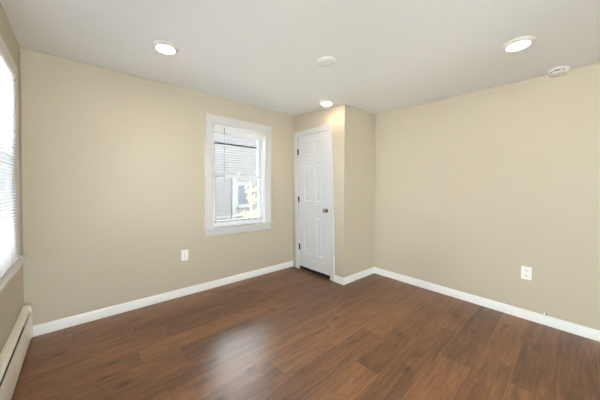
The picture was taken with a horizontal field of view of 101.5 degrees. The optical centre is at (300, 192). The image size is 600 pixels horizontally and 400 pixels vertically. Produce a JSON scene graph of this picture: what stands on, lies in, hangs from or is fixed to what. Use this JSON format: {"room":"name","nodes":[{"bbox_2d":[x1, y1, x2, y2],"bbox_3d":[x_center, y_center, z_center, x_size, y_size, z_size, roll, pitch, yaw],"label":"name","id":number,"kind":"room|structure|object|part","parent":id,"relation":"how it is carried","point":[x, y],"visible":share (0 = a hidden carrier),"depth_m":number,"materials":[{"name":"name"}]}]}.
{"room":"empty bedroom","nodes":[
{"label":"empty bedroom","id":0,"kind":"room"},
{"bbox_2d":[0,3,23,353],"bbox_3d":[-0.683,-0.024,0.094,0.160,2.620,5.173,-1,1,-42],"label":"wall","id":1,"kind":"structure","parent":0,"point":[12,296],"depth_m":1.80,"materials":[{"name":"beige paint"}]},
{"bbox_2d":[0,35,27,293],"bbox_3d":[-1.591,-0.171,1.138,0.226,1.530,1.861,-1,1,-42],"label":"window","id":2,"kind":"structure","parent":1,"relation":"in","point":[10,273],"depth_m":1.77,"materials":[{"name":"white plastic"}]},
{"bbox_2d":[0,51,17,277],"bbox_3d":[-1.537,-0.171,1.187,0.040,1.328,1.615,-1,1,-42],"label":"blind","id":3,"kind":"object","parent":2,"relation":"attached to","point":[8,249],"visible":1,"depth_m":1.59,"materials":[{"name":"white plastic"}]},
{"bbox_3d":[-1.929,-0.172,1.615,0.028,1.302,0.001,-1,1,-42],"label":"ladder cord","id":4,"kind":"part","parent":3,"relation":"part of","materials":[{"name":"white fabric"}]},
{"bbox_3d":[-1.545,0.487,1.194,0.024,0.013,1.607,-1,1,-42],"label":"rail","id":5,"kind":"part","parent":3,"relation":"part of","materials":[{"name":"white plastic"}]},
{"bbox_3d":[-1.541,-0.220,1.182,0.021,1.434,1.815,-1,1,-42],"label":"casing","id":6,"kind":"part","parent":2,"relation":"part of","materials":[{"name":"white paint"}]},
{"bbox_2d":[0,304,32,399],"bbox_3d":[-0.942,1.123,0.561,0.060,0.309,4.057,-1,1,-42],"label":"baseboard heater","id":7,"kind":"object","parent":1,"relation":"attached to","point":[12,356],"visible":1,"depth_m":1.60,"materials":[{"name":"beige metal"}]},
{"bbox_2d":[20,48,293,325],"bbox_3d":[-1.015,-0.082,3.379,4.057,2.620,0.160,-1,1,-42],"label":"wall","id":8,"kind":"structure","parent":0,"point":[113,162],"depth_m":2.53,"materials":[{"name":"beige paint"}]},
{"bbox_2d":[33,261,292,336],"bbox_3d":[-1.221,1.187,3.105,2.955,0.091,0.013,-1,1,-42],"label":"baseboard","id":9,"kind":"structure","parent":8,"relation":"attached to","point":[55,325],"depth_m":2.66,"materials":[{"name":"white paint"}]},
{"bbox_2d":[181,250,187,260],"bbox_3d":[-1.389,0.748,2.947,0.078,0.128,0.009,-1,1,-42],"label":"wall outlet","id":10,"kind":"object","parent":8,"relation":"attached to","point":[184,253],"visible":1,"depth_m":2.94,"materials":[{"name":"white plastic"}]},
{"bbox_2d":[203,113,273,236],"bbox_3d":[-0.870,-0.230,3.475,1.054,1.558,0.226,-1,1,-42],"label":"window","id":11,"kind":"structure","parent":8,"relation":"in","point":[263,148],"depth_m":3.43,"materials":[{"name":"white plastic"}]},
{"bbox_3d":[-0.925,-0.687,3.532,0.738,0.030,0.014,-1,1,-42],"label":"storm rail","id":12,"kind":"part","parent":11,"relation":"part of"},
{"bbox_3d":[-0.930,0.334,3.550,0.738,0.010,0.013,-1,1,-42],"label":"screen rail","id":13,"kind":"part","parent":11,"relation":"part of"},
{"bbox_3d":[-0.883,0.090,3.494,0.774,0.701,0.030,-1,1,-42],"label":"sash","id":14,"kind":"part","parent":11,"relation":"part of","materials":[{"name":"white plastic"}]},
{"bbox_2d":[214,124,263,183],"bbox_3d":[-0.839,-0.508,3.438,0.776,0.773,0.040,-1,1,-42],"label":"blind","id":15,"kind":"object","parent":11,"relation":"attached to","point":[219,129],"visible":0.99,"depth_m":3.37,"materials":[{"name":"white plastic"}]},
{"bbox_3d":[-0.841,-0.792,3.437,0.768,0.013,0.024,-1,1,-42],"label":"rail","id":16,"kind":"part","parent":15,"relation":"part of","materials":[{"name":"white plastic"}]},
{"bbox_3d":[-0.906,-0.557,3.512,0.774,0.677,0.030,-1,1,-42],"label":"sash","id":17,"kind":"part","parent":11,"relation":"part of","materials":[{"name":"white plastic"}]},
{"bbox_2d":[0,0,599,115],"bbox_3d":[0.757,-1.278,1.468,4.037,0.344,5.213,-1,1,-42],"label":"ceiling","id":18,"kind":"structure","parent":0,"point":[389,55],"depth_m":1.91,"materials":[{"name":"white paint"}]},
{"bbox_2d":[152,40,178,54],"bbox_3d":[-1.112,-1.194,2.024,0.198,0.024,0.198,-1,1,-42],"label":"recessed light","id":19,"kind":"object","parent":18,"relation":"in","point":[164,47],"visible":1,"depth_m":2.00,"materials":[{"name":"white plastic"}]},
{"bbox_2d":[156,45,174,53],"bbox_3d":[-1.113,-1.188,2.024,0.135,0.008,0.135,-1,1,-42],"label":"diffuser","id":20,"kind":"object","parent":19,"relation":"attached to","point":[166,49],"depth_m":2.02,"materials":[{"name":"white plastic"}]},
{"bbox_2d":[317,57,335,66],"bbox_3d":[0.234,-1.167,2.188,0.166,0.016,0.166,-1,1,-42],"label":"cover plate","id":21,"kind":"object","parent":18,"relation":"attached to","point":[324,61],"visible":1,"depth_m":2.18,"materials":[{"name":"white paint"}]},
{"bbox_2d":[319,100,333,105],"bbox_3d":[0.347,-1.186,3.237,0.198,0.024,0.198,-1,1,-42],"label":"recessed light","id":22,"kind":"object","parent":18,"relation":"in","point":[323,102],"visible":1,"depth_m":3.21,"materials":[{"name":"white plastic"}]},
{"bbox_2d":[501,36,535,51],"bbox_3d":[1.652,-1.124,1.859,0.198,0.024,0.198,-1,1,-42],"label":"recessed light","id":23,"kind":"object","parent":18,"relation":"in","point":[519,43],"visible":1,"depth_m":1.84,"materials":[{"name":"white plastic"}]},
{"bbox_2d":[507,41,529,50],"bbox_3d":[1.652,-1.118,1.859,0.135,0.008,0.135,-1,1,-42],"label":"diffuser","id":24,"kind":"object","parent":23,"relation":"attached to","point":[515,45],"depth_m":1.85,"materials":[{"name":"white plastic"}]},
{"bbox_2d":[548,66,568,76],"bbox_3d":[2.338,-1.097,2.222,0.136,0.054,0.136,-1,1,-42],"label":"smoke detector","id":25,"kind":"object","parent":18,"relation":"attached to","point":[561,70],"visible":1,"depth_m":2.19,"materials":[{"name":"white plastic"}]},
{"bbox_2d":[11,266,599,399],"bbox_3d":[0.744,1.329,1.512,4.157,0.120,5.333,-1,1,-42],"label":"floor","id":26,"kind":"structure","parent":0,"point":[291,333],"depth_m":1.95,"materials":[{"name":"brown wood"}]},
{"bbox_2d":[293,105,344,279],"bbox_3d":[0.271,-0.081,3.716,0.100,2.620,1.057,-1,1,-42],"label":"wall","id":27,"kind":"structure","parent":0,"point":[334,115],"depth_m":3.39,"materials":[{"name":"beige paint"}]},
{"bbox_2d":[294,123,334,281],"bbox_3d":[0.206,0.124,3.743,0.164,2.208,0.879,-1,1,-42],"label":"door","id":28,"kind":"structure","parent":27,"relation":"in","point":[313,149],"depth_m":3.71,"materials":[{"name":"white paint"}]},
{"bbox_2d":[334,275,343,284],"bbox_3d":[0.520,1.191,3.368,0.013,0.091,0.190,-1,1,-42],"label":"baseboard","id":29,"kind":"structure","parent":27,"relation":"attached to","point":[337,279],"depth_m":3.36,"materials":[{"name":"white paint"}]},
{"bbox_2d":[343,105,375,277],"bbox_3d":[0.841,-0.075,3.575,0.757,2.620,0.100,-1,1,-41],"label":"wall","id":30,"kind":"structure","parent":0,"point":[359,139],"depth_m":3.51,"materials":[{"name":"beige paint"}]},
{"bbox_2d":[343,267,373,284],"bbox_3d":[0.859,1.190,3.543,0.750,0.091,0.013,-1,1,-41],"label":"baseboard","id":31,"kind":"structure","parent":30,"relation":"attached to","point":[351,278],"depth_m":3.51,"materials":[{"name":"white paint"}]},
{"bbox_2d":[374,62,599,330],"bbox_3d":[2.181,-0.053,2.662,0.160,2.620,5.176,-1,1,-40],"label":"wall","id":32,"kind":"structure","parent":0,"point":[472,189],"depth_m":2.59,"materials":[{"name":"beige paint"}]},
{"bbox_2d":[374,267,599,341],"bbox_3d":[2.400,1.219,2.281,0.013,0.091,3.948,-1,1,-40],"label":"baseboard","id":33,"kind":"structure","parent":32,"relation":"attached to","point":[573,328],"depth_m":2.59,"materials":[{"name":"white paint"}]},
{"bbox_2d":[521,266,531,279],"bbox_3d":[2.258,0.800,2.449,0.010,0.128,0.078,-1,1,-42],"label":"wall outlet","id":34,"kind":"object","parent":32,"relation":"attached to","point":[526,272],"visible":1,"depth_m":2.44,"materials":[{"name":"white plastic"}]},
{"label":"outside","id":35,"kind":"structure","parent":0,"visible":0},
{"bbox_3d":[-3.540,1.631,25.978,30.575,0.196,36.677,-1,1,-42],"label":"lawn","id":36,"kind":"structure","parent":35,"visible":0},
{"bbox_2d":[214,133,257,220],"bbox_3d":[-6.001,-0.637,10.117,13.660,4.850,7.510,-1,1,-42],"label":"house","id":37,"kind":"structure","parent":36,"relation":"on","point":[231,196],"depth_m":8.73,"materials":[{"name":"grey"}]},
{"bbox_3d":[-2.075,0.067,8.993,0.470,0.680,0.008,-1,1,-42],"label":"pane","id":38,"kind":"part","parent":37,"relation":"part of","materials":[{"name":"glass"}]},
{"bbox_2d":[237,181,257,217],"bbox_3d":[-1.424,0.766,6.927,0.615,2.201,0.625,1,1,39],"label":"young tree","id":39,"kind":"object","parent":36,"relation":"on","point":[250,199],"visible":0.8,"depth_m":6.91,"materials":[{"name":"green plant"}]}
]}

